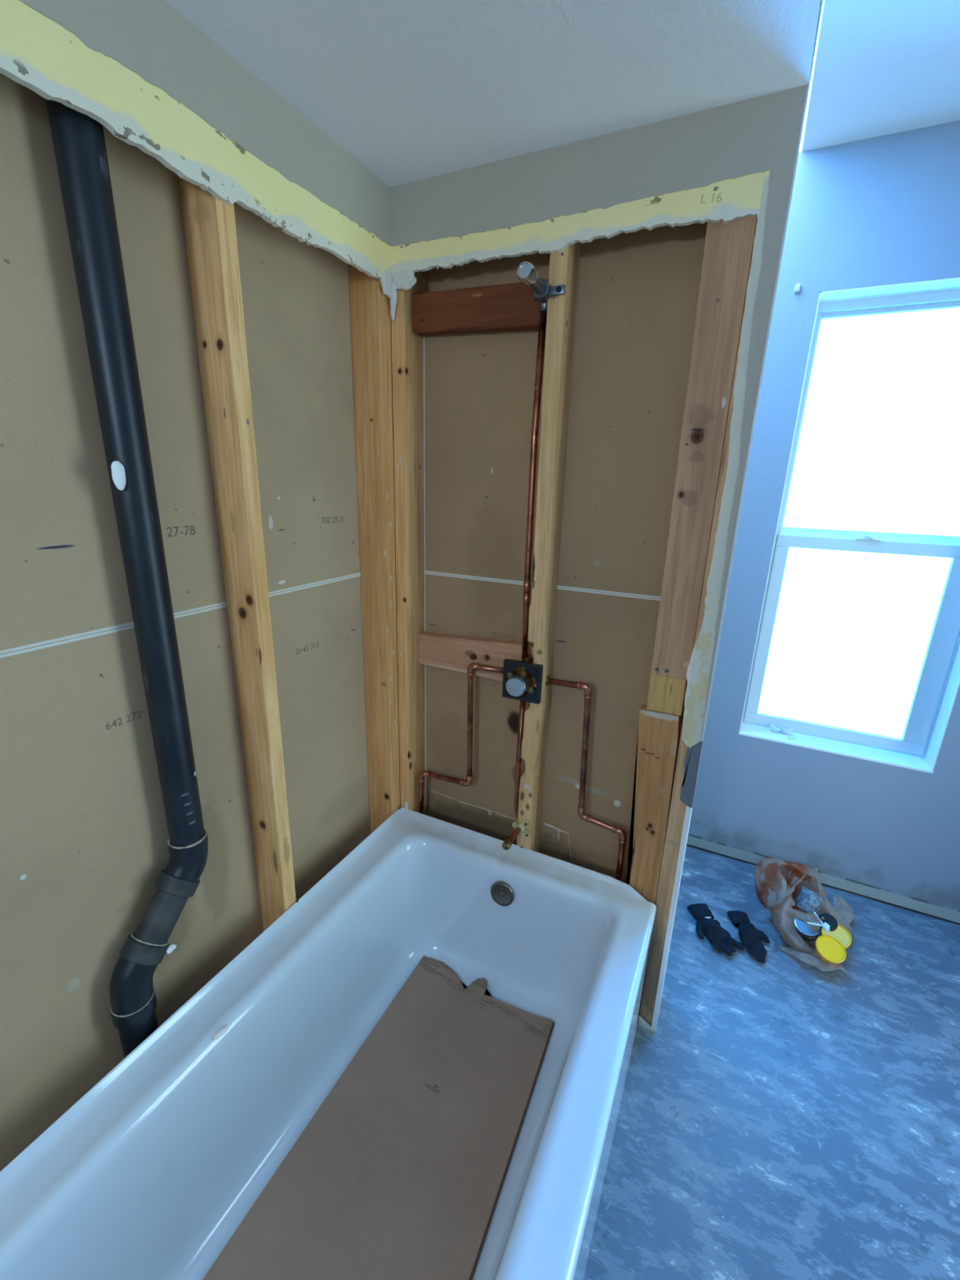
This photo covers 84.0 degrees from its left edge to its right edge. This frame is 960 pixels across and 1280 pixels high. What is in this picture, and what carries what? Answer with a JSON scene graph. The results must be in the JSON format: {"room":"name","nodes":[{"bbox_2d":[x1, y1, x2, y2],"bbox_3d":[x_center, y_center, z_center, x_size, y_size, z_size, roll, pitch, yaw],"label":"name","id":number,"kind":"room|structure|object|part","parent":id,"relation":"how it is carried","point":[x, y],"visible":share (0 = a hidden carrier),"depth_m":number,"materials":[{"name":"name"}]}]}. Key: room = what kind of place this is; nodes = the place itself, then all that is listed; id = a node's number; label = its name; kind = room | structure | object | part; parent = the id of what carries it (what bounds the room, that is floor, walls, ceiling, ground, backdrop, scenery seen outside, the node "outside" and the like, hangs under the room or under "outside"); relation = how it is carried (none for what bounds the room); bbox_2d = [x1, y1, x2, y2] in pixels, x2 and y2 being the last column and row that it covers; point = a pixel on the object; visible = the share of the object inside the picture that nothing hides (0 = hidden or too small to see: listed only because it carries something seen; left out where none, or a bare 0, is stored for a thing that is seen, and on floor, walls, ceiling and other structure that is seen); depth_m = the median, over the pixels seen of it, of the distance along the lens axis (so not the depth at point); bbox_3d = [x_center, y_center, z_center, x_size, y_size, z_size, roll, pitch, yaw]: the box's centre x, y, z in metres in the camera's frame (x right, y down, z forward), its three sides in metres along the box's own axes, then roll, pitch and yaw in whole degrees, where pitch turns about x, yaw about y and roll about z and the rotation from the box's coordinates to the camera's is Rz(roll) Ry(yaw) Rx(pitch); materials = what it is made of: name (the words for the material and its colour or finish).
{"room":"bathroom under renovation","nodes":[
{"label":"bathroom under renovation","id":0,"kind":"room"},
{"bbox_2d":[0,73,370,1171],"bbox_3d":[-0.697,0.001,0.856,0.013,2.472,3.747,9,18,24],"label":"wall","id":1,"kind":"structure","parent":0,"point":[84,835],"depth_m":0.97,"materials":[{"name":"beige cardboard"}]},
{"bbox_2d":[45,99,208,1057],"bbox_3d":[-0.626,0.147,0.942,0.077,2.146,0.229,9,18,24],"label":"vent pipe","id":2,"kind":"object","parent":1,"relation":"attached to","point":[78,140],"visible":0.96,"depth_m":0.90,"materials":[{"name":"black plastic"}]},
{"bbox_2d":[0,0,392,297],"bbox_3d":[-0.548,-0.775,0.649,0.019,0.229,1.535,9,18,24],"label":"wall","id":3,"kind":"structure","parent":0,"point":[140,69],"depth_m":0.84,"materials":[{"name":"paint"}]},
{"bbox_2d":[164,0,822,186],"bbox_3d":[-0.188,-0.990,0.452,0.979,0.315,1.641,9,18,24],"label":"ceiling","id":4,"kind":"structure","parent":0,"point":[411,90],"depth_m":0.87,"materials":[{"name":"beige paint"}]},
{"bbox_2d":[390,222,707,883],"bbox_3d":[0.143,-0.158,1.463,0.948,2.472,0.016,9,18,24],"label":"wall","id":5,"kind":"structure","parent":0,"point":[637,292],"depth_m":1.41,"materials":[{"name":"brown cardboard"}]},
{"bbox_2d":[389,0,823,1033],"bbox_3d":[0.172,-0.139,1.401,0.868,2.472,0.133,9,18,24],"label":"wall","id":6,"kind":"structure","parent":0,"point":[727,163],"depth_m":1.08,"materials":[{"name":"paint"}]},
{"bbox_2d":[582,844,959,1279],"bbox_3d":[0.370,1.417,0.643,2.800,0.060,4.017,9,18,24],"label":"floor","id":7,"kind":"structure","parent":0,"point":[780,1117],"depth_m":1.34,"materials":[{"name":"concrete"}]},
{"bbox_2d":[177,175,296,930],"bbox_3d":[-0.501,0.091,1.192,0.088,2.116,0.038,9,18,24],"label":"stud","id":8,"kind":"object","parent":7,"relation":"on","point":[209,223],"visible":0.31,"depth_m":1.07,"materials":[{"name":"brown wood"}]},
{"bbox_2d":[0,807,656,1279],"bbox_3d":[-0.232,1.018,1.004,0.826,0.465,1.517,9,18,24],"label":"bathtub","id":9,"kind":"object","parent":7,"relation":"on","point":[150,1174],"visible":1,"depth_m":1.12,"materials":[{"name":"white ceramic"}]},
{"bbox_2d":[202,955,554,1279],"bbox_3d":[-0.171,1.121,1.145,0.457,0.009,0.955,9,18,24],"label":"cardboard sheet","id":10,"kind":"object","parent":9,"relation":"on","point":[399,1172],"visible":1,"depth_m":1.16,"materials":[{"name":"brown cardboard"}]},
{"bbox_3d":[0.064,0.726,1.529,0.073,0.073,0.022,9,18,24],"label":"overflow plate","id":11,"kind":"part","parent":9,"relation":"part of","materials":[{"name":"silver metal"}]},
{"bbox_2d":[348,264,399,833],"bbox_3d":[-0.299,-0.023,1.589,0.088,2.116,0.049,9,18,24],"label":"stud","id":12,"kind":"object","parent":7,"relation":"on","point":[370,308],"visible":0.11,"depth_m":1.48,"materials":[{"name":"brown wood"}]},
{"bbox_2d":[391,271,425,814],"bbox_3d":[-0.210,-0.030,1.622,0.041,2.116,0.088,9,18,24],"label":"stud","id":13,"kind":"object","parent":7,"relation":"on","point":[406,345],"visible":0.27,"depth_m":1.52,"materials":[{"name":"brown wood"}]},
{"bbox_2d":[516,241,580,852],"bbox_3d":[0.167,0.032,1.448,0.052,2.116,0.088,9,18,24],"label":"stud","id":14,"kind":"object","parent":7,"relation":"on","point":[564,264],"visible":0.78,"depth_m":1.32,"materials":[{"name":"brown wood"}]},
{"bbox_2d":[418,631,533,681],"bbox_3d":[-0.012,0.044,1.572,0.377,0.122,0.037,9,18,24],"label":"wood block","id":15,"kind":"object","parent":14,"relation":"attached to","point":[447,651],"visible":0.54,"depth_m":1.56,"materials":[{"name":"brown wood"}]},
{"bbox_2d":[412,279,548,335],"bbox_3d":[0.003,-0.804,1.300,0.377,0.102,0.038,9,18,24],"label":"wood block","id":16,"kind":"object","parent":14,"relation":"attached to","point":[507,307],"visible":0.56,"depth_m":1.29,"materials":[{"name":"brown wood"}]},
{"bbox_2d":[502,654,551,704],"bbox_3d":[0.113,0.111,1.435,0.126,0.122,0.108,9,18,24],"label":"shower valve","id":17,"kind":"object","parent":14,"relation":"attached to","point":[517,684],"visible":0.98,"depth_m":1.42,"materials":[{"name":"black plastic"}]},
{"bbox_2d":[417,662,503,813],"bbox_3d":[-0.064,0.536,1.693,0.322,0.998,0.022,9,18,24],"label":"copper pipe","id":18,"kind":"object","parent":17,"relation":"attached to","point":[477,666],"visible":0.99,"depth_m":1.61,"materials":[{"name":"brown metal"}]},
{"bbox_2d":[514,700,525,819],"bbox_3d":[0.119,0.340,1.531,0.031,0.403,0.023,9,18,24],"label":"copper pipe","id":19,"kind":"object","parent":17,"relation":"attached to","point":[522,704],"visible":0.8,"depth_m":1.52,"materials":[{"name":"brown metal"}]},
{"bbox_2d":[502,820,530,850],"bbox_3d":[0.106,0.557,1.529,0.056,0.053,0.130,9,18,24],"label":"stub","id":20,"kind":"object","parent":19,"relation":"attached to","point":[519,828],"visible":0.95,"depth_m":1.54,"materials":[{"name":"brown metal"}]},
{"bbox_2d":[521,311,546,661],"bbox_3d":[0.131,-0.345,1.331,0.022,0.865,0.021,9,18,24],"label":"copper pipe","id":21,"kind":"object","parent":17,"relation":"attached to","point":[543,314],"visible":0.94,"depth_m":1.31,"materials":[{"name":"brown metal"}]},
{"bbox_2d":[516,261,564,311],"bbox_3d":[0.137,-0.754,1.142,0.070,0.058,0.154,9,18,24],"label":"stub","id":22,"kind":"object","parent":21,"relation":"attached to","point":[526,272],"visible":0.97,"depth_m":1.14,"materials":[{"name":"silver metal"}]},
{"bbox_2d":[548,678,626,881],"bbox_3d":[0.280,0.593,1.534,0.275,0.999,0.022,9,18,24],"label":"copper pipe","id":23,"kind":"object","parent":17,"relation":"attached to","point":[586,687],"visible":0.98,"depth_m":1.46,"materials":[{"name":"brown metal"}]},
{"bbox_2d":[626,704,680,1020],"bbox_3d":[0.436,0.636,1.455,0.102,0.968,0.038,9,18,24],"label":"board","id":24,"kind":"object","parent":7,"relation":"on","point":[657,737],"visible":0.77,"depth_m":1.36,"materials":[{"name":"brown wood"}]},
{"bbox_2d":[646,673,687,715],"bbox_3d":[0.456,0.128,1.301,0.081,0.093,0.035,9,18,24],"label":"board","id":25,"kind":"object","parent":24,"relation":"on","point":[666,694],"visible":0.76,"depth_m":1.28,"materials":[{"name":"beige wood"}]},
{"bbox_2d":[639,220,757,1026],"bbox_3d":[0.526,0.091,1.283,0.037,2.116,0.088,9,18,24],"label":"stud","id":26,"kind":"object","parent":7,"relation":"on","point":[677,808],"visible":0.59,"depth_m":1.37,"materials":[{"name":"brown wood"}]},
{"bbox_2d":[650,216,757,679],"bbox_3d":[0.472,-0.420,1.133,0.086,1.053,0.039,9,18,24],"label":"board","id":27,"kind":"object","parent":26,"relation":"attached to","point":[728,247],"visible":0.93,"depth_m":1.11,"materials":[{"name":"brown wood"}]},
{"bbox_2d":[687,903,746,955],"bbox_3d":[0.807,1.009,1.866,0.126,0.039,0.221,-3,17,-15],"label":"glove","id":28,"kind":"object","parent":7,"relation":"on","point":[714,931],"visible":1,"depth_m":1.84,"materials":[{"name":"black fabric"}]},
{"bbox_2d":[727,911,772,963],"bbox_3d":[0.943,1.020,1.839,0.105,0.041,0.210,3,17,3],"label":"glove","id":29,"kind":"object","parent":7,"relation":"on","point":[750,936],"visible":1,"depth_m":1.83,"materials":[{"name":"black fabric"}]},
{"bbox_2d":[753,855,854,975],"bbox_3d":[1.153,0.947,1.879,0.334,0.168,0.436,9,18,24],"label":"plastic bag","id":30,"kind":"object","parent":7,"relation":"on","point":[778,882],"depth_m":1.90,"materials":[{"name":"plastic"}]},
{"bbox_2d":[795,915,821,941],"bbox_3d":[1.109,0.976,1.810,0.078,0.071,0.085,9,18,24],"label":"tin can","id":31,"kind":"object","parent":30,"relation":"in","point":[806,932],"visible":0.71,"depth_m":1.79,"materials":[{"name":"silver metal"}]},
{"bbox_2d":[793,885,825,915],"bbox_3d":[1.169,0.927,1.892,0.103,0.102,0.078,-10,20,-34],"label":"tin can","id":32,"kind":"object","parent":30,"relation":"in","point":[807,900],"visible":0.91,"depth_m":1.86,"materials":[{"name":"silver metal"}]},
{"bbox_3d":[1.190,0.976,1.831,0.065,0.067,0.067,9,18,24],"label":"black knob","id":33,"kind":"part","parent":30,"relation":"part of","materials":[{"name":"black plastic"}]},
{"bbox_2d":[815,934,846,964],"bbox_3d":[1.133,1.021,1.732,0.085,0.086,0.089,9,18,24],"label":"container","id":34,"kind":"object","parent":30,"relation":"in","point":[828,948],"visible":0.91,"depth_m":1.72,"materials":[{"name":"plastic"}]},
{"bbox_2d":[806,911,830,932],"bbox_3d":[1.128,0.941,1.770,0.058,0.025,0.060,-12,21,-38],"label":"toggle","id":35,"kind":"object","parent":34,"relation":"on","point":[825,926],"visible":1,"depth_m":1.76,"materials":[{"name":"white plastic"}]},
{"bbox_2d":[821,924,851,949],"bbox_3d":[1.192,1.008,1.791,0.084,0.078,0.084,9,18,24],"label":"container","id":36,"kind":"object","parent":30,"relation":"in","point":[841,933],"visible":0.56,"depth_m":1.78,"materials":[{"name":"plastic"}]},
{"bbox_2d":[686,120,959,924],"bbox_3d":[1.316,-0.244,1.855,2.500,2.472,0.130,9,18,24],"label":"wall","id":37,"kind":"structure","parent":0,"point":[883,210],"depth_m":1.90,"materials":[{"name":"blue paint"}]},
{"bbox_2d":[794,283,800,293],"bbox_3d":[1.001,-1.110,1.681,0.014,0.022,0.018,9,18,24],"label":"wall bracket","id":38,"kind":"object","parent":37,"relation":"attached to","point":[797,289],"visible":1,"depth_m":1.68,"materials":[{"name":"white plastic"}]},
{"bbox_2d":[738,277,959,773],"bbox_3d":[1.354,-0.333,1.832,0.613,1.526,0.169,9,18,24],"label":"window","id":39,"kind":"structure","parent":37,"relation":"in","point":[938,683],"depth_m":1.86,"materials":[{"name":"white paint"}]},
{"bbox_2d":[769,723,781,732],"bbox_3d":[1.172,0.350,2.115,0.040,0.033,0.041,9,18,24],"label":"plastic cup","id":40,"kind":"object","parent":39,"relation":"on","point":[773,728],"visible":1,"depth_m":2.11,"materials":[{"name":"white plastic"}]},
{"bbox_2d":[780,726,791,733],"bbox_3d":[1.205,0.355,2.103,0.041,0.024,0.041,9,18,24],"label":"plastic cup","id":41,"kind":"object","parent":39,"relation":"on","point":[784,731],"visible":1,"depth_m":2.09,"materials":[{"name":"plastic"}]},
{"bbox_2d":[787,735,796,740],"bbox_3d":[1.208,0.379,2.064,0.033,0.004,0.033,9,18,24],"label":"ring","id":42,"kind":"object","parent":39,"relation":"on","point":[790,737],"visible":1,"depth_m":2.06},
{"bbox_3d":[1.322,0.400,2.026,0.613,0.008,0.113,9,18,24],"label":"sill","id":43,"kind":"part","parent":39,"relation":"part of","materials":[{"name":"white paint"}]},
{"bbox_3d":[1.349,0.014,1.947,0.585,0.750,0.022,9,18,24],"label":"sash","id":44,"kind":"part","parent":39,"relation":"part of","materials":[{"name":"white plastic"}]},
{"bbox_3d":[1.391,-0.699,1.780,0.577,0.739,0.025,9,18,24],"label":"sash","id":45,"kind":"part","parent":39,"relation":"part of","materials":[{"name":"white glass"}]},
{"bbox_2d":[801,0,959,151],"bbox_3d":[0.472,-1.001,-0.085,2.594,0.050,3.847,9,18,24],"label":"ceiling","id":46,"kind":"structure","parent":0,"point":[882,67],"depth_m":1.28,"materials":[{"name":"white paint"}]}
]}

